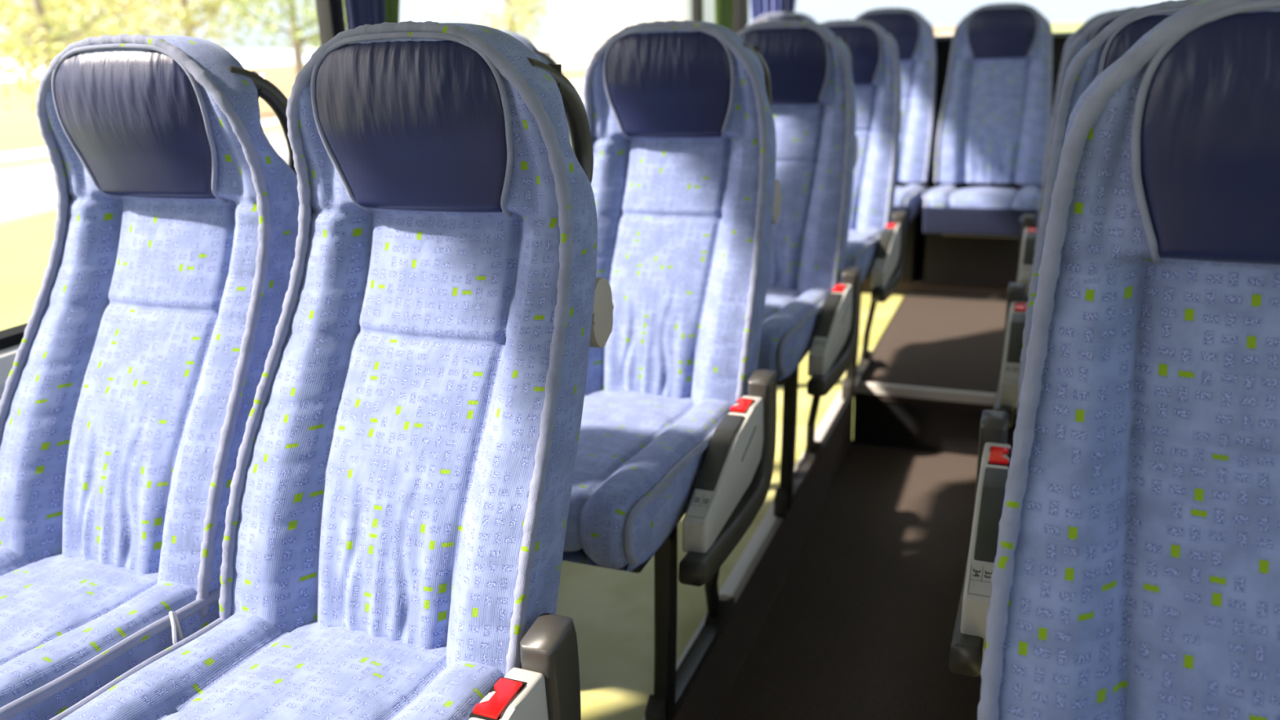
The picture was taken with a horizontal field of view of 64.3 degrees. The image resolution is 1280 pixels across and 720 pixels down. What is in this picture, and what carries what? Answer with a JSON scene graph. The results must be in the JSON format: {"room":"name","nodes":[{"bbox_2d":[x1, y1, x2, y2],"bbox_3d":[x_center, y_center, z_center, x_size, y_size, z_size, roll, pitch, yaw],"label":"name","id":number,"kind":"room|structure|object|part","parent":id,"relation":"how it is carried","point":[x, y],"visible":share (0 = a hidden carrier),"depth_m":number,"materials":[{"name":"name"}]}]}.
{"room":"vehicle interior","nodes":[
{"label":"vehicle interior","id":0,"kind":"room"},
{"bbox_2d":[555,292,1017,719],"bbox_3d":[-0.465,0.915,0.965,1.493,0.060,8.020,5,19,21],"label":"floor","id":1,"kind":"structure","parent":0,"point":[611,611],"depth_m":2.64,"materials":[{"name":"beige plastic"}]},
{"bbox_2d":[0,33,299,719],"bbox_3d":[-0.733,0.213,1.217,0.447,1.142,0.845,5,19,21],"label":"seat","id":2,"kind":"object","parent":1,"relation":"on","point":[126,402],"visible":0.98,"depth_m":1.33,"materials":[{"name":"blue fabric"}]},
{"bbox_2d":[0,545,219,719],"bbox_3d":[-0.788,0.348,1.154,0.391,0.118,0.609,5,19,21],"label":"seat cushion","id":3,"kind":"object","parent":2,"relation":"on","point":[74,620],"depth_m":1.22,"materials":[{"name":"blue fabric"}]},
{"bbox_3d":[-0.499,-0.305,1.352,0.041,0.150,0.058,5,19,21],"label":"handle plate","id":4,"kind":"part","parent":2,"relation":"part of","materials":[{"name":"grey plastic"}]},
{"bbox_3d":[-0.495,-0.308,1.363,0.032,0.172,0.106,12,22,37],"label":"grab handle","id":5,"kind":"part","parent":2,"relation":"part of","materials":[{"name":"grey plastic"}]},
{"bbox_2d":[49,20,613,719],"bbox_3d":[-0.322,0.259,1.030,0.462,1.142,0.845,5,19,21],"label":"seat","id":6,"kind":"object","parent":1,"relation":"on","point":[396,519],"visible":1,"depth_m":1.15,"materials":[{"name":"blue fabric"}]},
{"bbox_2d":[61,611,504,719],"bbox_3d":[-0.385,0.393,0.969,0.391,0.118,0.609,5,19,21],"label":"seat cushion","id":7,"kind":"object","parent":6,"relation":"on","point":[242,665],"depth_m":1.08,"materials":[{"name":"blue fabric"}]},
{"bbox_3d":[-0.270,-0.026,1.171,0.404,0.684,0.320,5,19,21],"label":"backrest","id":8,"kind":"part","parent":6,"relation":"part of","materials":[{"name":"blue fabric"}]},
{"bbox_3d":[-0.171,0.427,0.907,0.038,0.141,0.337,5,19,21],"label":"armrest panel","id":9,"kind":"part","parent":6,"relation":"part of","materials":[{"name":"grey plastic"}]},
{"bbox_3d":[-0.095,-0.260,1.167,0.041,0.150,0.058,5,19,21],"label":"handle plate","id":10,"kind":"part","parent":6,"relation":"part of","materials":[{"name":"grey plastic"}]},
{"bbox_3d":[-0.091,-0.263,1.178,0.032,0.172,0.106,12,22,37],"label":"grab handle","id":11,"kind":"part","parent":6,"relation":"part of","materials":[{"name":"grey plastic"}]},
{"bbox_2d":[498,29,571,144],"bbox_3d":[-0.438,-0.038,1.969,0.414,1.142,0.845,5,19,21],"label":"seat","id":12,"kind":"object","parent":1,"relation":"on","point":[544,57],"visible":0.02,"depth_m":2.06,"materials":[{"name":"blue fabric"}]},
{"bbox_3d":[-0.189,-0.555,2.098,0.041,0.150,0.058,5,19,21],"label":"handle plate","id":13,"kind":"part","parent":12,"relation":"part of","materials":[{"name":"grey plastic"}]},
{"bbox_3d":[-0.185,-0.558,2.109,0.032,0.172,0.106,12,22,37],"label":"grab handle","id":14,"kind":"part","parent":12,"relation":"part of","materials":[{"name":"grey plastic"}]},
{"bbox_2d":[562,19,781,719],"bbox_3d":[-0.012,0.008,1.776,0.462,1.142,0.845,5,19,21],"label":"seat","id":15,"kind":"object","parent":1,"relation":"on","point":[678,419],"visible":0.8,"depth_m":1.86,"materials":[{"name":"blue fabric"}]},
{"bbox_3d":[-0.067,0.209,1.750,0.340,0.029,0.500,5,19,21],"label":"seat frame","id":16,"kind":"part","parent":15,"relation":"part of","materials":[{"name":"black metal"}]},
{"bbox_2d":[562,390,733,571],"bbox_3d":[-0.074,0.142,1.716,0.391,0.118,0.609,5,19,21],"label":"seat cushion","id":17,"kind":"object","parent":15,"relation":"on","point":[642,456],"depth_m":1.53,"materials":[{"name":"blue fabric"}]},
{"bbox_3d":[0.041,0.423,1.672,0.036,0.388,0.055,5,19,21],"label":"leg","id":18,"kind":"part","parent":15,"relation":"part of","materials":[{"name":"black metal"}]},
{"bbox_3d":[0.040,-0.276,1.917,0.404,0.684,0.320,5,19,21],"label":"backrest","id":19,"kind":"part","parent":15,"relation":"part of","materials":[{"name":"blue fabric"}]},
{"bbox_3d":[0.100,0.536,1.876,0.030,0.069,0.430,5,19,21],"label":"foot plate","id":20,"kind":"part","parent":15,"relation":"part of","materials":[{"name":"grey metal"}]},
{"bbox_3d":[0.090,0.221,1.536,0.029,0.018,0.046,5,19,21],"label":"number plate","id":21,"kind":"part","parent":15,"relation":"part of","materials":[{"name":"grey plastic"}]},
{"bbox_2d":[685,493,713,518],"bbox_3d":[0.090,0.219,1.536,0.029,0.016,0.046,5,19,21],"label":"print","id":22,"kind":"object","parent":15,"relation":"on","point":[700,505],"depth_m":1.53},
{"bbox_3d":[0.156,0.362,1.915,0.066,0.348,0.125,5,19,21],"label":"leg","id":23,"kind":"part","parent":15,"relation":"part of","materials":[{"name":"black metal"}]},
{"bbox_3d":[0.139,0.177,1.653,0.038,0.141,0.337,5,19,21],"label":"armrest panel","id":24,"kind":"part","parent":15,"relation":"part of","materials":[{"name":"grey plastic"}]},
{"bbox_3d":[0.219,-0.513,1.925,0.032,0.172,0.106,12,22,37],"label":"grab handle","id":25,"kind":"part","parent":15,"relation":"part of","materials":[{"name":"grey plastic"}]},
{"bbox_2d":[642,388,848,719],"bbox_3d":[-0.552,1.092,0.369,0.030,0.034,6.800,5,19,21],"label":"trim","id":26,"kind":"structure","parent":1,"relation":"attached to","point":[746,564],"depth_m":2.33,"materials":[{"name":"metal"}]},
{"bbox_2d":[736,19,860,518],"bbox_3d":[0.300,-0.243,2.528,0.462,1.142,0.845,5,19,21],"label":"seat","id":27,"kind":"object","parent":1,"relation":"on","point":[812,302],"visible":0.52,"depth_m":2.60,"materials":[{"name":"blue fabric"}]},
{"bbox_3d":[0.245,-0.043,2.502,0.340,0.029,0.500,5,19,21],"label":"seat frame","id":28,"kind":"part","parent":27,"relation":"part of","materials":[{"name":"black metal"}]},
{"bbox_3d":[0.354,0.171,2.424,0.036,0.388,0.055,5,19,21],"label":"leg","id":29,"kind":"part","parent":27,"relation":"part of","materials":[{"name":"black metal"}]},
{"bbox_2d":[757,287,829,380],"bbox_3d":[0.238,-0.109,2.467,0.391,0.118,0.608,5,19,21],"label":"seat cushion","id":30,"kind":"object","parent":27,"relation":"on","point":[793,317],"depth_m":2.26,"materials":[{"name":"blue fabric"}]},
{"bbox_3d":[0.412,0.284,2.627,0.030,0.069,0.430,5,19,21],"label":"foot plate","id":31,"kind":"part","parent":27,"relation":"part of","materials":[{"name":"grey plastic"}]},
{"bbox_3d":[0.353,-0.528,2.668,0.404,0.684,0.320,5,19,21],"label":"backrest","id":32,"kind":"part","parent":27,"relation":"part of","materials":[{"name":"blue fabric"}]},
{"bbox_3d":[0.468,0.110,2.667,0.066,0.348,0.125,5,19,21],"label":"leg","id":33,"kind":"part","parent":27,"relation":"part of","materials":[{"name":"black metal"}]},
{"bbox_3d":[0.402,-0.031,2.288,0.029,0.018,0.046,5,19,21],"label":"number plate","id":34,"kind":"part","parent":27,"relation":"part of","materials":[{"name":"grey plastic"}]},
{"bbox_2d":[810,339,827,352],"bbox_3d":[0.402,-0.033,2.287,0.029,0.016,0.046,5,19,21],"label":"print","id":35,"kind":"object","parent":27,"relation":"on","point":[817,345],"depth_m":2.29},
{"bbox_3d":[0.452,-0.075,2.405,0.038,0.141,0.337,5,19,21],"label":"armrest panel","id":36,"kind":"part","parent":27,"relation":"part of","materials":[{"name":"grey plastic"}]},
{"bbox_3d":[0.531,-0.765,2.676,0.032,0.172,0.106,12,22,37],"label":"grab handle","id":37,"kind":"part","parent":27,"relation":"part of","materials":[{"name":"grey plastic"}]},
{"bbox_2d":[819,19,906,400],"bbox_3d":[0.612,-0.495,3.277,0.462,1.142,0.845,5,19,21],"label":"seat","id":38,"kind":"object","parent":1,"relation":"on","point":[875,242],"visible":0.35,"depth_m":3.35,"materials":[{"name":"blue fabric"}]},
{"bbox_3d":[0.665,-0.080,3.174,0.036,0.388,0.055,5,19,21],"label":"leg","id":39,"kind":"part","parent":38,"relation":"part of","materials":[{"name":"black metal"}]},
{"bbox_3d":[0.724,0.033,3.377,0.030,0.069,0.430,5,19,21],"label":"foot plate","id":40,"kind":"part","parent":38,"relation":"part of","materials":[{"name":"grey plastic"}]},
{"bbox_2d":[844,227,882,283],"bbox_3d":[0.549,-0.361,3.217,0.391,0.118,0.609,5,19,21],"label":"seat cushion","id":41,"kind":"object","parent":38,"relation":"on","point":[864,244],"depth_m":3.03,"materials":[{"name":"blue fabric"}]},
{"bbox_3d":[0.664,-0.779,3.418,0.404,0.684,0.320,5,19,21],"label":"backrest","id":42,"kind":"part","parent":38,"relation":"part of","materials":[{"name":"blue fabric"}]},
{"bbox_3d":[0.780,-0.141,3.417,0.066,0.348,0.125,5,19,21],"label":"leg","id":43,"kind":"part","parent":38,"relation":"part of","materials":[{"name":"black metal"}]},
{"bbox_3d":[0.714,-0.282,3.038,0.029,0.018,0.046,5,19,21],"label":"number plate","id":44,"kind":"part","parent":38,"relation":"part of","materials":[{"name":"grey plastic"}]},
{"bbox_3d":[0.763,-0.326,3.155,0.038,0.141,0.337,5,19,21],"label":"armrest panel","id":45,"kind":"part","parent":38,"relation":"part of","materials":[{"name":"grey plastic"}]},
{"bbox_3d":[0.843,-1.016,3.426,0.032,0.172,0.106,12,22,37],"label":"grab handle","id":46,"kind":"part","parent":38,"relation":"part of","materials":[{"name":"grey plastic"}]},
{"bbox_2d":[855,381,996,405],"bbox_3d":[0.979,0.112,3.253,0.606,0.033,0.022,5,19,21],"label":"trim","id":47,"kind":"structure","parent":1,"relation":"attached to","point":[951,395],"depth_m":3.27,"materials":[{"name":"metal"}]},
{"bbox_2d":[904,292,1007,301],"bbox_3d":[1.423,-0.264,4.319,0.586,0.012,0.020,5,19,21],"label":"trim","id":48,"kind":"structure","parent":1,"relation":"on","point":[912,294],"depth_m":4.34,"materials":[{"name":"grey plastic"}]},
{"bbox_2d":[713,442,986,719],"bbox_3d":[-0.255,1.325,0.335,0.606,0.050,6.820,5,19,21],"label":"floor","id":49,"kind":"structure","parent":0,"point":[860,624],"depth_m":2.46,"materials":[{"name":"brown carpet"}]},
{"bbox_2d":[673,395,853,719],"bbox_3d":[-0.541,1.194,0.398,0.010,0.180,6.800,5,19,21],"label":"aisle edge","id":50,"kind":"structure","parent":49,"relation":"on","point":[703,701],"depth_m":2.38,"materials":[{"name":"brown carpet"}]},
{"bbox_2d":[852,394,1017,456],"bbox_3d":[0.985,0.212,3.292,0.586,0.182,0.014,5,19,21],"label":"step","id":51,"kind":"structure","parent":49,"relation":"on","point":[944,429],"depth_m":3.32,"materials":[{"name":"black metal"}]},
{"bbox_2d":[862,258,1008,297],"bbox_3d":[1.564,-0.373,4.649,2.410,0.110,0.730,5,19,21],"label":"floor","id":52,"kind":"structure","parent":0,"point":[917,285],"depth_m":4.37,"materials":[{"name":"brown carpet"}]},
{"bbox_2d":[746,11,817,26],"bbox_3d":[0.572,-0.999,4.668,0.472,1.133,0.827,5,19,21],"label":"seat","id":53,"kind":"object","parent":52,"relation":"on","point":[790,15],"visible":0.08,"depth_m":4.75,"materials":[{"name":"blue fabric"}]},
{"bbox_3d":[0.652,-1.250,4.818,0.468,0.746,0.320,5,19,21],"label":"backrest","id":54,"kind":"part","parent":53,"relation":"part of","materials":[{"name":"blue fabric"}]},
{"bbox_2d":[854,7,936,281],"bbox_3d":[1.028,-0.958,4.492,0.472,1.133,0.827,5,19,21],"label":"seat","id":55,"kind":"object","parent":52,"relation":"on","point":[913,35],"visible":0.41,"depth_m":4.57,"materials":[{"name":"blue fabric"}]},
{"bbox_3d":[1.108,-1.210,4.643,0.468,0.746,0.320,5,19,21],"label":"backrest","id":56,"kind":"part","parent":55,"relation":"part of","materials":[{"name":"blue fabric"}]},
{"bbox_2d":[893,182,928,222],"bbox_3d":[0.996,-0.716,4.465,0.453,0.128,0.609,5,19,21],"label":"seat cushion","id":57,"kind":"object","parent":55,"relation":"on","point":[908,198],"depth_m":4.21,"materials":[{"name":"blue fabric"}]},
{"bbox_2d":[922,2,1053,287],"bbox_3d":[1.483,-0.918,4.316,0.472,1.133,0.827,5,19,21],"label":"seat","id":58,"kind":"object","parent":52,"relation":"on","point":[994,125],"visible":0.97,"depth_m":4.42,"materials":[{"name":"blue fabric"}]},
{"bbox_2d":[923,182,1041,222],"bbox_3d":[1.452,-0.676,4.290,0.453,0.128,0.609,5,19,21],"label":"seat cushion","id":59,"kind":"object","parent":58,"relation":"on","point":[947,202],"depth_m":4.06,"materials":[{"name":"blue fabric"}]},
{"bbox_3d":[1.564,-1.169,4.467,0.468,0.746,0.320,5,19,21],"label":"backrest","id":60,"kind":"part","parent":58,"relation":"part of","materials":[{"name":"blue fabric"}]},
{"bbox_2d":[896,35,1070,190],"bbox_3d":[1.700,-0.843,4.894,2.610,1.345,0.080,5,19,21],"label":"wall","id":61,"kind":"structure","parent":0,"point":[943,47],"depth_m":4.79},
{"bbox_2d":[732,0,748,33],"bbox_3d":[0.480,-1.873,5.022,0.080,1.390,0.140,5,19,21],"label":"trim","id":62,"kind":"structure","parent":61,"relation":"attached to","point":[740,7],"depth_m":5.02,"materials":[{"name":"grey plastic"}]},
{"bbox_2d":[934,31,1073,39],"bbox_3d":[1.668,-1.483,4.665,2.410,0.017,0.130,5,19,21],"label":"trim","id":63,"kind":"structure","parent":61,"relation":"attached to","point":[1059,33],"depth_m":4.54,"materials":[{"name":"grey plastic"}]},
{"bbox_3d":[0.658,1.016,0.532,0.911,0.058,8.020,5,19,21],"label":"floor","id":64,"kind":"structure","parent":0,"visible":0},
{"bbox_2d":[1016,9,1117,302],"bbox_3d":[1.364,-0.429,2.990,0.459,1.142,0.826,5,19,21],"label":"seat","id":65,"kind":"object","parent":64,"relation":"on","point":[1028,238],"visible":0.09,"depth_m":3.09,"materials":[{"name":"blue fabric"}]},
{"bbox_3d":[1.100,-0.252,2.899,0.029,0.018,0.046,5,19,21],"label":"number plate","id":66,"kind":"part","parent":65,"relation":"part of","materials":[{"name":"grey plastic"}]},
{"bbox_3d":[1.148,-0.295,3.016,0.038,0.141,0.337,5,19,21],"label":"armrest panel","id":67,"kind":"part","parent":65,"relation":"part of","materials":[{"name":"grey plastic"}]},
{"bbox_3d":[1.466,-0.711,3.119,0.404,0.684,0.320,5,19,21],"label":"backrest","id":68,"kind":"part","parent":65,"relation":"part of","materials":[{"name":"blue fabric"}]},
{"bbox_2d":[993,5,1144,427],"bbox_3d":[1.019,-0.151,2.160,0.459,1.142,0.826,5,19,21],"label":"seat","id":69,"kind":"object","parent":64,"relation":"on","point":[1006,397],"visible":0.09,"depth_m":2.25,"materials":[{"name":"blue fabric"}]},
{"bbox_3d":[0.755,0.026,2.070,0.029,0.018,0.046,5,19,21],"label":"number plate","id":70,"kind":"part","parent":69,"relation":"part of","materials":[{"name":"grey plastic"}]},
{"bbox_2d":[1003,364,1019,380],"bbox_3d":[0.755,0.025,2.069,0.029,0.016,0.046,5,19,21],"label":"print","id":71,"kind":"object","parent":69,"relation":"on","point":[1011,371],"depth_m":2.07},
{"bbox_3d":[0.804,-0.017,2.187,0.038,0.141,0.337,5,19,21],"label":"armrest panel","id":72,"kind":"part","parent":69,"relation":"part of","materials":[{"name":"grey plastic"}]},
{"bbox_3d":[1.121,-0.434,2.290,0.404,0.684,0.320,5,19,21],"label":"backrest","id":73,"kind":"part","parent":69,"relation":"part of","materials":[{"name":"blue fabric"}]},
{"bbox_2d":[948,0,1201,676],"bbox_3d":[0.701,0.106,1.393,0.459,1.142,0.826,5,19,21],"label":"seat","id":74,"kind":"object","parent":64,"relation":"on","point":[966,651],"visible":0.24,"depth_m":1.49,"materials":[{"name":"blue fabric"}]},
{"bbox_2d":[967,566,991,596],"bbox_3d":[0.436,0.282,1.302,0.029,0.016,0.046,5,19,21],"label":"print","id":75,"kind":"object","parent":74,"relation":"on","point":[979,578],"depth_m":1.30},
{"bbox_3d":[0.436,0.283,1.302,0.029,0.018,0.046,5,19,21],"label":"number plate","id":76,"kind":"part","parent":74,"relation":"part of","materials":[{"name":"grey plastic"}]},
{"bbox_3d":[0.485,0.240,1.420,0.038,0.141,0.337,5,19,21],"label":"armrest panel","id":77,"kind":"part","parent":74,"relation":"part of","materials":[{"name":"grey plastic"}]},
{"bbox_3d":[0.802,-0.176,1.522,0.404,0.684,0.320,5,19,21],"label":"backrest","id":78,"kind":"part","parent":74,"relation":"part of","materials":[{"name":"blue fabric"}]},
{"bbox_2d":[977,0,1279,719],"bbox_3d":[0.389,0.357,0.643,0.459,1.142,0.826,5,19,21],"label":"seat","id":79,"kind":"object","parent":64,"relation":"on","point":[1135,575],"visible":1,"depth_m":0.81,"materials":[{"name":"blue fabric"}]},
{"bbox_3d":[-1.092,0.555,1.519,0.070,0.930,8.750,5,19,21],"label":"wall","id":80,"kind":"structure","parent":0,"visible":0},
{"bbox_2d":[0,343,20,399],"bbox_3d":[-1.078,0.100,1.360,0.086,0.083,8.750,5,19,21],"label":"trim","id":81,"kind":"structure","parent":80,"relation":"attached to","point":[7,355],"depth_m":1.56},
{"bbox_2d":[0,322,27,350],"bbox_3d":[-1.106,0.052,1.355,0.030,0.024,8.750,5,19,21],"label":"trim","id":82,"kind":"structure","parent":80,"relation":"attached to","point":[12,336],"depth_m":1.61,"materials":[{"name":"rubber"}]},
{"bbox_2d":[315,0,346,45],"bbox_3d":[-0.686,-0.805,2.243,0.038,1.130,0.050,5,19,21],"label":"trim","id":83,"kind":"structure","parent":80,"relation":"attached to","point":[330,13],"depth_m":2.24,"materials":[{"name":"black metal"}]},
{"bbox_2d":[691,0,703,21],"bbox_3d":[0.254,-1.563,4.506,0.038,1.130,0.060,5,19,21],"label":"trim","id":84,"kind":"structure","parent":80,"relation":"attached to","point":[697,6],"depth_m":4.49,"materials":[{"name":"black metal"}]},
{"bbox_3d":[-1.147,-1.110,0.983,0.080,0.270,8.750,5,19,21],"label":"wall","id":85,"kind":"structure","parent":0,"visible":0},
{"bbox_2d":[344,0,399,30],"bbox_3d":[-0.590,-1.011,2.284,0.053,0.790,0.304,5,19,21],"label":"curtain","id":86,"kind":"object","parent":85,"relation":"hanging from","point":[357,12],"visible":0.26,"depth_m":2.29,"materials":[{"name":"blue fabric"}]},
{"bbox_3d":[-0.569,-1.035,2.341,0.045,0.780,0.175,5,19,21],"label":"green panel","id":87,"kind":"part","parent":86,"relation":"part of","materials":[{"name":"fabric"}]},
{"bbox_2d":[714,0,733,30],"bbox_3d":[0.381,-1.797,4.551,0.060,0.740,0.232,5,19,21],"label":"curtain","id":88,"kind":"object","parent":85,"relation":"hanging from","point":[723,9],"visible":0.52,"depth_m":4.58,"materials":[{"name":"green fabric"}]},
{"bbox_2d":[750,0,796,21],"bbox_3d":[0.650,-1.911,4.844,0.341,0.720,0.052,5,19,21],"label":"curtain","id":89,"kind":"object","parent":85,"relation":"hanging from","point":[758,7],"visible":0.3,"depth_m":4.93,"materials":[{"name":"fabric"}]},
{"bbox_3d":[0.741,-1.903,4.809,0.147,0.720,0.050,5,19,21],"label":"navy panel","id":90,"kind":"part","parent":89,"relation":"part of","materials":[{"name":"blue fabric"}]},
{"label":"outside","id":91,"kind":"structure","parent":0,"visible":0},
{"bbox_2d":[0,21,1085,437],"bbox_3d":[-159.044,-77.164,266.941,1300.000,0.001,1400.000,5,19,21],"label":"ground","id":92,"kind":"structure","parent":91,"point":[28,188],"depth_m":24.04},
{"bbox_2d":[0,0,116,70],"bbox_3d":[-34.806,-21.194,59.286,10.717,11.769,11.159,5,19,21],"label":"tree","id":93,"kind":"object","parent":92,"relation":"on","point":[15,3],"visible":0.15,"depth_m":58.79,"materials":[{"name":"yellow plant"}]},
{"bbox_2d":[0,0,155,114],"bbox_3d":[-13.131,-8.076,22.400,5.015,7.840,6.268,-13,21,-32],"label":"tree","id":94,"kind":"object","parent":92,"relation":"on","point":[50,44],"visible":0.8,"depth_m":21.97,"materials":[{"name":"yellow plant"}]},
{"bbox_2d":[17,0,195,52],"bbox_3d":[-20.237,-14.118,38.452,7.606,10.029,7.349,5,19,21],"label":"tree","id":95,"kind":"object","parent":92,"relation":"on","point":[122,5],"visible":0.19,"depth_m":38.62,"materials":[{"name":"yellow plant"}]},
{"bbox_2d":[49,0,280,47],"bbox_3d":[-13.823,-11.205,29.966,6.594,9.229,6.630,5,19,21],"label":"tree","id":96,"kind":"object","parent":92,"relation":"on","point":[189,24],"visible":0.56,"depth_m":29.85,"materials":[{"name":"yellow plant"}]},
{"bbox_2d":[192,0,346,77],"bbox_3d":[-9.426,-10.226,28.218,5.759,8.135,4.571,-8,19,-17],"label":"tree","id":97,"kind":"object","parent":92,"relation":"on","point":[297,42],"visible":0.48,"depth_m":28.34,"materials":[{"name":"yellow plant"}]},
{"bbox_2d":[451,0,568,44],"bbox_3d":[-5.949,-16.324,45.358,5.389,9.057,6.415,-7,18,-15],"label":"tree","id":98,"kind":"object","parent":92,"relation":"on","point":[511,23],"visible":0.7,"depth_m":44.64,"materials":[{"name":"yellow plant"}]},
{"bbox_2d":[543,0,714,70],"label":"window","id":99,"kind":"structure","parent":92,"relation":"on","point":[584,26],"depth_m":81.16,"materials":[{"name":"glass"}]}
]}

